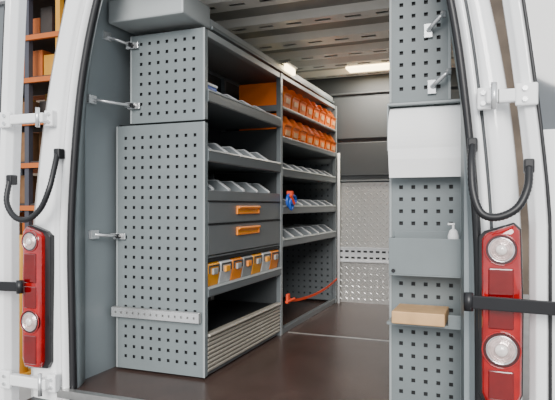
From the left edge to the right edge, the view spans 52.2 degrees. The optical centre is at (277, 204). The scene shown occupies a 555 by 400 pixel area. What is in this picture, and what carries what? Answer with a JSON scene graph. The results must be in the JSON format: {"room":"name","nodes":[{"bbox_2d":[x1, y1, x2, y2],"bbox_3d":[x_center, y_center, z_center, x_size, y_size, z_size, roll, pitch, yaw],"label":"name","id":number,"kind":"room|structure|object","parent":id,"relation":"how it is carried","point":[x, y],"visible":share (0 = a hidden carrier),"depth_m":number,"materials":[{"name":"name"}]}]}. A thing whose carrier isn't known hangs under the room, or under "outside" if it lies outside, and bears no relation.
{"room":"vehicle interior","nodes":[
{"label":"vehicle interior","id":0,"kind":"room"},
{"bbox_2d":[85,0,241,378],"bbox_3d":[-0.451,-0.160,4.025,0.110,2.060,2.760,0,0,21],"label":"wall","id":1,"kind":"structure","parent":0,"point":[109,75],"depth_m":2.94,"materials":[{"name":"grey metal"}]},
{"bbox_2d":[57,388,142,399],"bbox_3d":[-0.185,0.882,2.333,1.805,0.036,0.035,0,0,21],"label":"trim","id":2,"kind":"structure","parent":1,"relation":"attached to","point":[72,394],"depth_m":2.59,"materials":[{"name":"metal"}]},
{"bbox_2d":[89,230,125,239],"bbox_3d":[-0.891,0.154,2.928,0.198,0.053,0.070,0,0,-43],"label":"bracket","id":3,"kind":"object","parent":1,"relation":"attached to","point":[93,234],"visible":1,"depth_m":2.91,"materials":[{"name":"metal"}]},
{"bbox_2d":[87,94,139,109],"bbox_3d":[-0.843,-0.525,2.896,0.269,0.053,0.063,0,0,-29],"label":"bracket","id":4,"kind":"object","parent":1,"relation":"attached to","point":[91,99],"visible":0.95,"depth_m":2.88,"materials":[{"name":"metal"}]},
{"bbox_2d":[103,30,138,49],"bbox_3d":[-0.816,-0.851,2.929,0.184,0.073,0.057,0,0,-22],"label":"bracket","id":5,"kind":"object","parent":1,"relation":"attached to","point":[107,36],"visible":1,"depth_m":2.92,"materials":[{"name":"metal"}]},
{"bbox_2d":[109,0,209,35],"bbox_3d":[-0.602,-0.973,2.900,0.435,0.115,0.275,0,0,21],"label":"overhead cabinet","id":6,"kind":"object","parent":1,"relation":"attached to","point":[136,17],"depth_m":2.82,"materials":[{"name":"metal"}]},
{"bbox_2d":[208,19,332,103],"bbox_3d":[-0.125,-0.948,4.117,0.430,0.055,2.330,0,0,21],"label":"trim","id":7,"kind":"structure","parent":1,"relation":"attached to","point":[221,61],"depth_m":3.80,"materials":[{"name":"paint"}]},
{"bbox_2d":[76,298,388,399],"bbox_3d":[0.341,0.885,3.670,1.805,0.030,2.840,0,0,21],"label":"floor","id":8,"kind":"structure","parent":0,"point":[287,366],"depth_m":2.98,"materials":[{"name":"brown laminate"}]},
{"bbox_2d":[116,27,282,377],"bbox_3d":[-0.411,-0.006,3.398,0.544,1.752,1.070,0,0,21],"label":"shelving unit","id":9,"kind":"object","parent":8,"relation":"on","point":[165,164],"visible":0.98,"depth_m":2.93,"materials":[{"name":"grey metal"}]},
{"bbox_2d":[111,306,200,323],"bbox_3d":[-0.625,0.559,2.889,0.520,0.055,0.029,0,0,21],"label":"rail","id":10,"kind":"object","parent":9,"relation":"attached to","point":[116,311],"visible":1,"depth_m":2.87,"materials":[{"name":"metal"}]},
{"bbox_2d":[208,82,217,91],"bbox_3d":[-0.389,-0.579,2.934,0.111,0.093,0.131,0,0,21],"label":"box","id":11,"kind":"object","parent":9,"relation":"on","point":[212,87],"visible":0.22,"depth_m":2.93,"materials":[{"name":"blue plastic"}]},
{"bbox_2d":[208,261,219,285],"bbox_3d":[-0.444,0.373,2.950,0.280,0.161,0.132,0,0,21],"label":"storage bin","id":12,"kind":"object","parent":9,"relation":"in","point":[213,267],"visible":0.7,"depth_m":2.90,"materials":[{"name":"yellow plastic"}]},
{"bbox_2d":[208,143,228,152],"bbox_3d":[-0.459,-0.281,3.148,0.408,0.113,0.023,0,0,21],"label":"divider","id":13,"kind":"object","parent":9,"relation":"on","point":[213,146],"visible":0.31,"depth_m":3.09,"materials":[{"name":"metal"}]},
{"bbox_2d":[217,259,231,283],"bbox_3d":[-0.392,0.373,3.082,0.280,0.161,0.132,0,0,21],"label":"storage bin","id":14,"kind":"object","parent":9,"relation":"in","point":[226,264],"visible":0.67,"depth_m":3.02,"materials":[{"name":"grey plastic"}]},
{"bbox_2d":[222,146,243,155],"bbox_3d":[-0.390,-0.281,3.325,0.408,0.113,0.023,0,0,21],"label":"divider","id":15,"kind":"object","parent":9,"relation":"on","point":[229,149],"visible":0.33,"depth_m":3.26,"materials":[{"name":"metal"}]},
{"bbox_2d":[229,256,242,280],"bbox_3d":[-0.340,0.373,3.213,0.280,0.161,0.132,0,0,21],"label":"storage bin","id":16,"kind":"object","parent":9,"relation":"in","point":[237,262],"visible":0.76,"depth_m":3.15,"materials":[{"name":"orange plastic"}]},
{"bbox_2d":[208,300,280,371],"bbox_3d":[-0.389,0.744,3.388,0.502,0.192,0.992,0,0,21],"label":"storage chest","id":17,"kind":"object","parent":9,"relation":"on","point":[234,327],"visible":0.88,"depth_m":3.31,"materials":[{"name":"silver metal"}]},
{"bbox_2d":[208,190,280,257],"bbox_3d":[-0.385,0.098,3.387,0.511,0.345,0.996,0,0,21],"label":"drawer unit","id":18,"kind":"object","parent":9,"relation":"attached to","point":[238,222],"visible":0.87,"depth_m":3.19,"materials":[{"name":"grey metal"}]},
{"bbox_2d":[208,180,229,190],"bbox_3d":[-0.452,-0.108,3.167,0.408,0.062,0.023,0,0,21],"label":"divider","id":19,"kind":"object","parent":18,"relation":"on","point":[217,185],"visible":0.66,"depth_m":3.11,"materials":[{"name":"metal"}]},
{"bbox_2d":[220,181,244,191],"bbox_3d":[-0.382,-0.108,3.343,0.408,0.062,0.023,0,0,21],"label":"divider","id":20,"kind":"object","parent":18,"relation":"on","point":[232,185],"visible":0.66,"depth_m":3.28,"materials":[{"name":"metal"}]},
{"bbox_2d":[235,182,257,191],"bbox_3d":[-0.313,-0.108,3.520,0.408,0.062,0.023,0,0,21],"label":"divider","id":21,"kind":"object","parent":18,"relation":"on","point":[247,187],"visible":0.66,"depth_m":3.46,"materials":[{"name":"metal"}]},
{"bbox_2d":[250,183,269,192],"bbox_3d":[-0.243,-0.108,3.697,0.408,0.062,0.023,0,0,21],"label":"divider","id":22,"kind":"object","parent":18,"relation":"on","point":[257,186],"visible":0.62,"depth_m":3.63,"materials":[{"name":"metal"}]},
{"bbox_2d":[240,254,252,277],"bbox_3d":[-0.288,0.373,3.345,0.280,0.161,0.132,0,0,21],"label":"storage bin","id":23,"kind":"object","parent":9,"relation":"in","point":[247,259],"visible":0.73,"depth_m":3.28,"materials":[{"name":"grey plastic"}]},
{"bbox_2d":[237,149,255,157],"bbox_3d":[-0.320,-0.281,3.501,0.408,0.113,0.023,0,0,21],"label":"divider","id":24,"kind":"object","parent":9,"relation":"on","point":[243,152],"visible":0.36,"depth_m":3.44,"materials":[{"name":"metal"}]},
{"bbox_2d":[251,253,261,273],"bbox_3d":[-0.236,0.373,3.477,0.280,0.161,0.132,0,0,21],"label":"storage bin","id":25,"kind":"object","parent":9,"relation":"in","point":[257,257],"visible":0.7,"depth_m":3.41,"materials":[{"name":"yellow plastic"}]},
{"bbox_2d":[249,152,267,159],"bbox_3d":[-0.250,-0.281,3.678,0.408,0.113,0.023,0,0,21],"label":"divider","id":26,"kind":"object","parent":9,"relation":"on","point":[256,154],"visible":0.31,"depth_m":3.62,"materials":[{"name":"metal"}]},
{"bbox_2d":[260,251,270,271],"bbox_3d":[-0.184,0.373,3.608,0.280,0.161,0.132,0,0,21],"label":"storage bin","id":27,"kind":"object","parent":9,"relation":"in","point":[266,256],"visible":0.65,"depth_m":3.54,"materials":[{"name":"grey plastic"}]},
{"bbox_2d":[269,249,278,268],"bbox_3d":[-0.133,0.373,3.740,0.280,0.161,0.132,0,0,21],"label":"storage bin","id":28,"kind":"object","parent":9,"relation":"in","point":[274,253],"visible":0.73,"depth_m":3.68,"materials":[{"name":"orange plastic"}]},
{"bbox_2d":[211,75,336,333],"bbox_3d":[0.032,-0.005,4.523,0.544,1.750,1.361,0,0,21],"label":"shelving unit","id":29,"kind":"object","parent":8,"relation":"on","point":[292,148],"visible":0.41,"depth_m":5.06,"materials":[{"name":"grey metal"}]},
{"bbox_2d":[239,82,291,108],"bbox_3d":[-0.081,-0.741,3.930,0.349,0.182,0.134,0,0,21],"label":"storage bin","id":30,"kind":"object","parent":29,"relation":"on","point":[262,94],"visible":0.71,"depth_m":3.88,"materials":[{"name":"orange plastic"}]},
{"bbox_2d":[239,113,292,138],"bbox_3d":[-0.081,-0.527,3.930,0.349,0.190,0.134,0,0,21],"label":"storage bin","id":31,"kind":"object","parent":29,"relation":"on","point":[287,127],"visible":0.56,"depth_m":3.88,"materials":[{"name":"orange plastic"}]},
{"bbox_2d":[283,163,292,168],"bbox_3d":[-0.074,-0.253,4.125,0.408,0.101,0.023,0,0,21],"label":"divider","id":32,"kind":"object","parent":29,"relation":"on","point":[284,164],"visible":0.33,"depth_m":4.06,"materials":[{"name":"metal"}]},
{"bbox_2d":[283,229,293,237],"bbox_3d":[-0.074,0.225,4.125,0.408,0.106,0.023,0,0,21],"label":"divider","id":33,"kind":"object","parent":29,"relation":"on","point":[286,234],"visible":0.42,"depth_m":4.06,"materials":[{"name":"metal"}]},
{"bbox_2d":[286,191,296,210],"bbox_3d":[0.097,-0.028,3.859,0.052,0.135,0.145,0,0,21],"label":"bundle","id":34,"kind":"object","parent":29,"relation":"hanging from","point":[291,199],"visible":1,"depth_m":3.83,"materials":[{"name":"blue plastic"}]},
{"bbox_2d":[286,87,299,112],"bbox_3d":[-0.021,-0.741,4.081,0.349,0.182,0.134,0,0,21],"label":"storage bin","id":35,"kind":"object","parent":29,"relation":"on","point":[294,106],"visible":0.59,"depth_m":4.01,"materials":[{"name":"orange plastic"}]},
{"bbox_2d":[286,117,299,140],"bbox_3d":[-0.021,-0.527,4.081,0.349,0.190,0.134,0,0,21],"label":"storage bin","id":36,"kind":"object","parent":29,"relation":"on","point":[294,130],"visible":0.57,"depth_m":4.02,"materials":[{"name":"orange plastic"}]},
{"bbox_2d":[283,228,302,236],"bbox_3d":[-0.001,0.225,4.311,0.408,0.106,0.023,0,0,21],"label":"divider","id":37,"kind":"object","parent":29,"relation":"on","point":[293,231],"visible":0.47,"depth_m":4.25,"materials":[{"name":"metal"}]},
{"bbox_2d":[288,165,302,170],"bbox_3d":[-0.001,-0.253,4.311,0.408,0.101,0.023,0,0,21],"label":"divider","id":38,"kind":"object","parent":29,"relation":"on","point":[294,167],"visible":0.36,"depth_m":4.25,"materials":[{"name":"metal"}]},
{"bbox_2d":[283,227,310,234],"bbox_3d":[0.072,0.225,4.497,0.408,0.106,0.023,0,0,21],"label":"divider","id":39,"kind":"object","parent":29,"relation":"on","point":[302,230],"visible":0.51,"depth_m":4.44,"materials":[{"name":"metal"}]},
{"bbox_2d":[294,120,306,143],"bbox_3d":[0.038,-0.527,4.231,0.349,0.190,0.134,0,0,21],"label":"storage bin","id":40,"kind":"object","parent":29,"relation":"on","point":[302,133],"visible":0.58,"depth_m":4.17,"materials":[{"name":"orange plastic"}]},
{"bbox_2d":[294,91,307,115],"bbox_3d":[0.038,-0.741,4.231,0.349,0.182,0.134,0,0,21],"label":"storage bin","id":41,"kind":"object","parent":29,"relation":"on","point":[302,104],"visible":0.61,"depth_m":4.17,"materials":[{"name":"orange plastic"}]},
{"bbox_2d":[283,226,318,233],"bbox_3d":[0.145,0.225,4.683,0.408,0.106,0.023,0,0,21],"label":"divider","id":42,"kind":"object","parent":29,"relation":"on","point":[310,229],"visible":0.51,"depth_m":4.63,"materials":[{"name":"metal"}]},
{"bbox_2d":[296,166,309,171],"bbox_3d":[0.072,-0.253,4.497,0.408,0.101,0.023,0,0,21],"label":"divider","id":43,"kind":"object","parent":29,"relation":"on","point":[300,167],"visible":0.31,"depth_m":4.44,"materials":[{"name":"metal"}]},
{"bbox_2d":[297,200,310,204],"bbox_3d":[0.072,0.005,4.497,0.408,0.096,0.023,0,0,21],"label":"divider","id":44,"kind":"object","parent":29,"relation":"on","point":[303,202],"visible":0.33,"depth_m":4.43,"materials":[{"name":"metal"}]},
{"bbox_2d":[285,225,325,232],"bbox_3d":[0.219,0.225,4.869,0.408,0.106,0.023,0,0,21],"label":"divider","id":45,"kind":"object","parent":29,"relation":"on","point":[319,229],"visible":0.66,"depth_m":4.82,"materials":[{"name":"metal"}]},
{"bbox_2d":[301,123,313,144],"bbox_3d":[0.098,-0.527,4.382,0.349,0.190,0.134,0,0,21],"label":"storage bin","id":46,"kind":"object","parent":29,"relation":"on","point":[309,136],"visible":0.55,"depth_m":4.33,"materials":[{"name":"orange plastic"}]},
{"bbox_2d":[301,95,313,118],"bbox_3d":[0.098,-0.741,4.382,0.349,0.182,0.134,0,0,21],"label":"storage bin","id":47,"kind":"object","parent":29,"relation":"on","point":[309,108],"visible":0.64,"depth_m":4.32,"materials":[{"name":"orange plastic"}]},
{"bbox_2d":[285,278,336,303],"bbox_3d":[0.300,0.654,4.412,0.032,0.099,1.291,0,0,21],"label":"strap","id":48,"kind":"object","parent":29,"relation":"hanging from","point":[288,299],"visible":1,"depth_m":4.14,"materials":[{"name":"orange fabric"}]},
{"bbox_2d":[304,200,318,204],"bbox_3d":[0.145,0.005,4.683,0.408,0.096,0.023,0,0,21],"label":"divider","id":49,"kind":"object","parent":29,"relation":"on","point":[311,202],"visible":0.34,"depth_m":4.62,"materials":[{"name":"metal"}]},
{"bbox_2d":[306,168,318,173],"bbox_3d":[0.145,-0.253,4.683,0.408,0.101,0.023,0,0,21],"label":"divider","id":50,"kind":"object","parent":29,"relation":"on","point":[309,169],"visible":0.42,"depth_m":4.62,"materials":[{"name":"metal"}]},
{"bbox_2d":[293,224,332,231],"bbox_3d":[0.292,0.225,5.055,0.408,0.106,0.023,0,0,21],"label":"divider","id":51,"kind":"object","parent":29,"relation":"on","point":[323,226],"visible":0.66,"depth_m":5.00,"materials":[{"name":"metal"}]},
{"bbox_2d":[308,99,319,121],"bbox_3d":[0.157,-0.741,4.533,0.349,0.182,0.134,0,0,21],"label":"storage bin","id":52,"kind":"object","parent":29,"relation":"on","point":[315,115],"visible":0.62,"depth_m":4.47,"materials":[{"name":"orange plastic"}]},
{"bbox_2d":[308,126,319,147],"bbox_3d":[0.157,-0.527,4.533,0.349,0.190,0.134,0,0,21],"label":"storage bin","id":53,"kind":"object","parent":29,"relation":"on","point":[315,142],"visible":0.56,"depth_m":4.47,"materials":[{"name":"orange plastic"}]},
{"bbox_2d":[312,200,325,204],"bbox_3d":[0.219,0.005,4.869,0.408,0.096,0.023,0,0,21],"label":"divider","id":54,"kind":"object","parent":29,"relation":"on","point":[315,201],"visible":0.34,"depth_m":4.81,"materials":[{"name":"metal"}]},
{"bbox_2d":[314,128,325,148],"bbox_3d":[0.216,-0.527,4.684,0.349,0.190,0.134,0,0,21],"label":"storage bin","id":55,"kind":"object","parent":29,"relation":"on","point":[322,139],"visible":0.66,"depth_m":4.62,"materials":[{"name":"orange plastic"}]},
{"bbox_2d":[314,102,325,124],"bbox_3d":[0.216,-0.741,4.684,0.349,0.182,0.134,0,0,21],"label":"storage bin","id":56,"kind":"object","parent":29,"relation":"on","point":[322,113],"visible":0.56,"depth_m":4.62,"materials":[{"name":"orange plastic"}]},
{"bbox_2d":[320,106,330,126],"bbox_3d":[0.276,-0.741,4.834,0.349,0.182,0.134,0,0,21],"label":"storage bin","id":57,"kind":"object","parent":29,"relation":"on","point":[327,116],"visible":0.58,"depth_m":4.78,"materials":[{"name":"orange plastic"}]},
{"bbox_2d":[320,131,330,150],"bbox_3d":[0.276,-0.527,4.834,0.349,0.190,0.134,0,0,21],"label":"storage bin","id":58,"kind":"object","parent":29,"relation":"on","point":[327,141],"visible":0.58,"depth_m":4.78,"materials":[{"name":"orange plastic"}]},
{"bbox_2d":[319,200,331,204],"bbox_3d":[0.292,0.005,5.055,0.408,0.096,0.023,0,0,21],"label":"divider","id":59,"kind":"object","parent":29,"relation":"on","point":[322,201],"visible":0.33,"depth_m":5.00,"materials":[{"name":"metal"}]},
{"bbox_2d":[326,109,335,129],"bbox_3d":[0.335,-0.741,4.985,0.349,0.182,0.134,0,0,21],"label":"storage bin","id":60,"kind":"object","parent":29,"relation":"on","point":[332,118],"visible":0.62,"depth_m":4.92,"materials":[{"name":"orange plastic"}]},
{"bbox_2d":[326,134,336,152],"bbox_3d":[0.335,-0.527,4.985,0.349,0.190,0.134,0,0,21],"label":"storage bin","id":61,"kind":"object","parent":29,"relation":"on","point":[332,143],"visible":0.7,"depth_m":4.92,"materials":[{"name":"orange plastic"}]},
{"bbox_2d":[337,153,339,302],"bbox_3d":[0.543,0.205,5.020,0.024,1.330,0.024,0,0,21],"label":"pole","id":62,"kind":"object","parent":8,"relation":"on","point":[338,154],"visible":1,"depth_m":5.01,"materials":[{"name":"white metal"}]},
{"bbox_2d":[288,332,388,340],"bbox_3d":[0.487,0.869,3.705,0.890,0.003,0.012,0,0,21],"label":"trim","id":63,"kind":"structure","parent":8,"relation":"on","point":[288,332],"depth_m":3.73,"materials":[{"name":"metal"}]},
{"bbox_2d":[389,0,460,399],"bbox_3d":[0.953,-0.105,3.228,0.308,1.950,1.754,0,0,21],"label":"perforated panel","id":64,"kind":"object","parent":8,"relation":"on","point":[424,362],"visible":0.55,"depth_m":2.43,"materials":[{"name":"grey metal"}]},
{"bbox_2d":[387,315,460,329],"bbox_3d":[0.609,0.458,2.324,0.290,0.055,0.176,0,0,21],"label":"shelf","id":65,"kind":"object","parent":64,"relation":"attached to","point":[453,322],"visible":0.32,"depth_m":2.21,"materials":[{"name":"grey metal"}]},
{"bbox_2d":[392,303,448,326],"bbox_3d":[0.585,0.448,2.311,0.205,0.050,0.190,0,0,21],"label":"wood block","id":66,"kind":"object","parent":65,"relation":"on","point":[412,314],"visible":0.94,"depth_m":2.24,"materials":[{"name":"brown wood"}]},
{"bbox_2d":[387,99,460,177],"bbox_3d":[0.613,-0.273,2.360,0.305,0.315,0.107,0,0,21],"label":"paper towel dispenser","id":67,"kind":"object","parent":64,"relation":"attached to","point":[421,141],"visible":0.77,"depth_m":2.32,"materials":[{"name":"white plastic"}]},
{"bbox_2d":[389,230,460,277],"bbox_3d":[0.616,0.200,2.343,0.290,0.180,0.135,0,0,21],"label":"box","id":68,"kind":"object","parent":64,"relation":"attached to","point":[411,253],"visible":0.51,"depth_m":2.29,"materials":[{"name":"grey metal"}]},
{"bbox_2d":[448,223,458,238],"bbox_3d":[0.714,0.178,2.298,0.044,0.210,0.044,0,0,21],"label":"soap bottle","id":69,"kind":"object","parent":68,"relation":"in","point":[453,234],"visible":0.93,"depth_m":2.29,"materials":[{"name":"white plastic"}]},
{"bbox_2d":[424,10,446,37],"bbox_3d":[0.656,-0.756,2.370,0.042,0.092,0.104,0,0,-41],"label":"hook","id":70,"kind":"object","parent":64,"relation":"attached to","point":[428,28],"visible":1,"depth_m":2.37,"materials":[{"name":"metal"}]},
{"bbox_2d":[428,68,451,93],"bbox_3d":[0.672,-0.516,2.364,0.042,0.092,0.109,0,0,-43],"label":"hook","id":71,"kind":"object","parent":64,"relation":"attached to","point":[432,84],"visible":1,"depth_m":2.36,"materials":[{"name":"metal"}]},
{"bbox_2d":[0,0,554,399],"bbox_3d":[0.323,-0.030,3.704,3.855,2.500,3.270,0,0,21],"label":"van","id":72,"kind":"object","parent":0,"point":[52,286],"visible":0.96,"depth_m":2.02,"materials":[{"name":"white paint"}]},
{"bbox_2d":[23,234,34,248],"bbox_3d":[-1.157,0.170,2.637,0.071,0.071,0.005,0,0,21],"label":"lamp","id":73,"kind":"object","parent":72,"relation":"on","point":[28,239],"depth_m":2.63,"materials":[{"name":"white plastic"}]},
{"bbox_2d":[23,313,35,330],"bbox_3d":[-1.157,0.545,2.637,0.083,0.083,0.005,0,0,21],"label":"lamp","id":74,"kind":"object","parent":72,"relation":"on","point":[29,319],"depth_m":2.63,"materials":[{"name":"white plastic"}]},
{"bbox_2d":[29,225,54,368],"bbox_3d":[-1.123,0.433,2.690,0.150,0.677,0.047,0,0,21],"label":"tail light","id":75,"kind":"object","parent":72,"relation":"on","point":[47,232],"depth_m":2.65,"materials":[{"name":"red plastic"}]},
{"bbox_2d":[479,222,523,399],"bbox_3d":[0.768,0.370,1.946,0.142,0.621,0.047,0,0,21],"label":"tail light","id":76,"kind":"object","parent":72,"relation":"attached to","point":[485,227],"depth_m":1.95,"materials":[{"name":"red plastic"}]},
{"bbox_2d":[487,337,515,363],"bbox_3d":[0.747,0.485,1.887,0.091,0.091,0.005,0,0,21],"label":"lamp","id":77,"kind":"object","parent":72,"relation":"attached to","point":[500,350],"depth_m":1.88,"materials":[{"name":"white plastic"}]},
{"bbox_2d":[489,239,513,260],"bbox_3d":[0.747,0.150,1.887,0.078,0.078,0.005,0,0,21],"label":"lamp","id":78,"kind":"object","parent":72,"relation":"on","point":[499,249],"depth_m":1.88,"materials":[{"name":"white plastic"}]},
{"bbox_2d":[33,0,528,294],"bbox_3d":[0.163,-3.305,11.328,32.000,9.650,0.200,0,0,21],"label":"wall","id":79,"kind":"structure","parent":0,"point":[497,7],"depth_m":9.68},
{"bbox_2d":[210,0,453,72],"bbox_3d":[0.360,-1.200,3.717,1.805,0.020,2.780,0,0,21],"label":"ceiling","id":80,"kind":"structure","parent":0,"point":[307,4],"depth_m":3.65,"materials":[{"name":"grey metal"}]},
{"bbox_2d":[199,0,304,13],"bbox_3d":[0.122,-1.167,3.101,1.620,0.045,0.202,0,0,21],"label":"trim","id":81,"kind":"structure","parent":80,"relation":"attached to","point":[219,5],"depth_m":3.23,"materials":[{"name":"grey metal"}]},
{"bbox_2d":[282,61,297,75],"bbox_3d":[0.087,-0.960,3.996,0.048,0.060,0.204,0,0,21],"label":"ceiling light","id":82,"kind":"object","parent":80,"relation":"attached to","point":[290,68],"visible":1,"depth_m":3.96,"materials":[{"name":"grey plastic"}]},
{"bbox_2d":[216,0,388,33],"bbox_3d":[0.280,-1.167,3.501,1.620,0.045,0.182,0,0,21],"label":"trim","id":83,"kind":"structure","parent":80,"relation":"attached to","point":[368,9],"depth_m":3.49,"materials":[{"name":"grey metal"}]},
{"bbox_2d":[242,22,388,51],"bbox_3d":[0.441,-1.167,3.910,1.620,0.045,0.222,0,0,21],"label":"trim","id":84,"kind":"structure","parent":80,"relation":"attached to","point":[378,30],"depth_m":3.92,"materials":[{"name":"grey metal"}]},
{"bbox_2d":[346,63,388,72],"bbox_3d":[0.807,-1.160,4.696,0.484,0.060,0.174,0,0,21],"label":"ceiling light","id":85,"kind":"object","parent":80,"relation":"attached to","point":[384,66],"visible":0.38,"depth_m":4.68,"materials":[{"name":"grey plastic"}]},
{"bbox_2d":[283,68,458,300],"bbox_3d":[0.867,-0.160,5.005,1.805,2.060,0.030,0,0,21],"label":"wall","id":86,"kind":"structure","parent":0,"point":[376,82],"depth_m":5.07,"materials":[{"name":"grey metal"}]},
{"bbox_2d":[210,26,333,103],"bbox_3d":[0.082,-0.925,4.036,0.015,0.020,2.330,0,0,21],"label":"trim","id":87,"kind":"structure","parent":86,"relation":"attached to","point":[212,28],"depth_m":3.60,"materials":[{"name":"grey metal"}]},
{"bbox_2d":[283,141,388,175],"bbox_3d":[0.871,-0.410,4.981,1.770,0.300,0.012,0,0,21],"label":"wall panel","id":88,"kind":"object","parent":86,"relation":"attached to","point":[356,158],"depth_m":5.02,"materials":[{"name":"grey metal"}]},
{"bbox_2d":[340,182,388,304],"bbox_3d":[1.123,0.335,4.882,1.230,1.070,0.012,0,0,21],"label":"wall panel","id":89,"kind":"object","parent":86,"relation":"attached to","point":[359,184],"depth_m":5.01,"materials":[{"name":"metal"}]},
{"bbox_2d":[340,183,388,301],"bbox_3d":[0.993,0.331,4.926,0.940,1.050,0.003,0,0,21],"label":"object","id":90,"kind":"structure","parent":86,"relation":"attached to","point":[357,183],"depth_m":5.01,"materials":[{"name":"grey metal"}]},
{"bbox_2d":[340,179,388,181],"bbox_3d":[0.868,-0.213,4.973,1.770,0.017,0.030,0,0,21],"label":"trim","id":91,"kind":"structure","parent":86,"relation":"attached to","point":[388,179],"depth_m":5.00,"materials":[{"name":"grey metal"}]},
{"bbox_2d":[340,247,388,263],"bbox_3d":[1.081,0.440,4.871,1.160,0.134,0.025,0,0,21],"label":"rail","id":92,"kind":"object","parent":86,"relation":"attached to","point":[347,254],"visible":0.42,"depth_m":4.99,"materials":[{"name":"grey metal"}]},
{"bbox_2d":[295,59,454,79],"bbox_3d":[0.837,-1.167,4.915,1.620,0.045,0.152,0,0,21],"label":"trim","id":93,"kind":"structure","parent":86,"relation":"attached to","point":[335,73],"depth_m":5.00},
{"bbox_2d":[316,90,459,139],"bbox_3d":[0.870,-0.775,4.978,1.770,0.370,0.020,0,0,21],"label":"trim","id":94,"kind":"structure","parent":86,"relation":"attached to","point":[357,117],"depth_m":5.01,"materials":[{"name":"grey metal"}]},
{"bbox_2d":[328,85,457,95],"bbox_3d":[0.868,-0.994,4.973,1.770,0.017,0.030,0,0,21],"label":"trim","id":95,"kind":"structure","parent":86,"relation":"attached to","point":[452,86],"depth_m":5.00,"materials":[{"name":"grey metal"}]},
{"bbox_2d":[464,151,468,399],"bbox_3d":[1.154,-0.160,3.393,0.130,2.060,2.760,0,0,21],"label":"wall","id":96,"kind":"structure","parent":0,"point":[466,249],"depth_m":2.09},
{"bbox_2d":[266,40,451,62],"bbox_3d":[0.588,-1.167,4.282,1.620,0.045,0.172,0,0,21],"label":"trim","id":97,"kind":"structure","parent":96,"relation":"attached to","point":[375,47],"depth_m":4.31,"materials":[{"name":"grey metal"}]},
{"bbox_2d":[280,46,453,70],"bbox_3d":[0.698,-1.167,4.562,1.620,0.045,0.192,0,0,21],"label":"trim","id":98,"kind":"structure","parent":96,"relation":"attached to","point":[380,58],"depth_m":4.58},
{"label":"outside","id":99,"kind":"structure","parent":0,"visible":0},
{"bbox_2d":[19,294,528,399],"bbox_3d":[0.338,1.545,6.316,36.000,0.050,32.000,0,0,21],"label":"ground","id":100,"kind":"structure","parent":99,"point":[24,393],"depth_m":5.29,"materials":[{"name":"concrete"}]},
{"bbox_2d":[19,235,30,374],"bbox_3d":[-2.311,0.895,5.102,0.200,1.250,0.200,0,0,21],"label":"post","id":101,"kind":"object","parent":100,"relation":"on","point":[24,370],"visible":0.32,"depth_m":5.05,"materials":[{"name":"yellow paint"}]},
{"bbox_2d":[19,0,65,227],"bbox_3d":[-3.472,-1.505,8.784,2.380,6.050,1.140,0,0,21],"label":"rack","id":102,"kind":"object","parent":100,"relation":"on","point":[33,86],"visible":0.15,"depth_m":8.29,"materials":[{"name":"orange metal"}]},
{"bbox_2d":[19,222,21,234],"bbox_3d":[-3.861,0.432,8.866,0.197,0.326,0.732,0,0,21],"label":"carton","id":103,"kind":"object","parent":102,"relation":"on","point":[20,223],"visible":0.02,"depth_m":8.55,"materials":[{"name":"cardboard"}]},
{"bbox_2d":[20,175,36,202],"bbox_3d":[-3.780,-0.238,8.911,0.174,0.426,0.589,0,0,21],"label":"carton","id":104,"kind":"object","parent":102,"relation":"on","point":[22,177],"visible":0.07,"depth_m":8.64,"materials":[{"name":"cardboard"}]},
{"bbox_2d":[21,132,38,161],"bbox_3d":[-3.735,-0.867,8.832,0.304,0.444,0.703,0,0,21],"label":"carton","id":105,"kind":"object","parent":102,"relation":"on","point":[35,135],"visible":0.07,"depth_m":8.55,"materials":[{"name":"cardboard"}]},
{"bbox_2d":[23,179,36,202],"bbox_3d":[-3.622,-0.207,8.799,0.161,0.364,0.682,0,0,21],"label":"carton","id":106,"kind":"object","parent":102,"relation":"on","point":[34,180],"visible":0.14,"depth_m":8.50,"materials":[{"name":"cardboard"}]},
{"bbox_2d":[22,101,39,113],"bbox_3d":[-3.662,-1.411,8.828,0.220,0.292,0.658,0,0,21],"label":"carton","id":107,"kind":"object","parent":102,"relation":"on","point":[35,104],"visible":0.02,"depth_m":8.54,"materials":[{"name":"cardboard"}]},
{"bbox_2d":[33,18,40,33],"bbox_3d":[-3.558,-2.662,8.826,0.176,0.314,0.585,0,0,21],"label":"carton","id":108,"kind":"object","parent":102,"relation":"on","point":[37,21],"visible":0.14,"depth_m":8.54,"materials":[{"name":"orange cardboard"}]},
{"bbox_2d":[39,132,41,156],"bbox_3d":[-3.413,-0.879,8.807,0.273,0.468,0.512,0,0,21],"label":"carton","id":109,"kind":"object","parent":102,"relation":"on","point":[40,133],"visible":0.07,"depth_m":8.61,"materials":[{"name":"cardboard"}]},
{"bbox_2d":[33,50,52,75],"bbox_3d":[-3.507,-2.104,8.794,0.215,0.438,0.607,0,0,21],"label":"carton","id":110,"kind":"object","parent":102,"relation":"on","point":[38,56],"visible":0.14,"depth_m":8.50,"materials":[{"name":"orange cardboard"}]},
{"bbox_2d":[40,101,46,112],"bbox_3d":[-3.404,-1.418,8.796,0.243,0.306,0.527,0,0,21],"label":"carton","id":111,"kind":"object","parent":102,"relation":"on","point":[42,103],"visible":0.07,"depth_m":8.57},
{"bbox_2d":[41,6,54,32],"bbox_3d":[-3.355,-2.734,8.746,0.220,0.458,0.584,0,0,21],"label":"carton","id":112,"kind":"object","parent":102,"relation":"on","point":[47,13],"visible":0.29,"depth_m":8.47,"materials":[{"name":"grey cardboard"}]},
{"bbox_2d":[44,54,54,74],"bbox_3d":[-3.269,-2.063,8.705,0.252,0.356,0.598,0,0,21],"label":"carton","id":113,"kind":"object","parent":102,"relation":"on","point":[48,59],"visible":0.14,"depth_m":8.44,"materials":[{"name":"yellow cardboard"}]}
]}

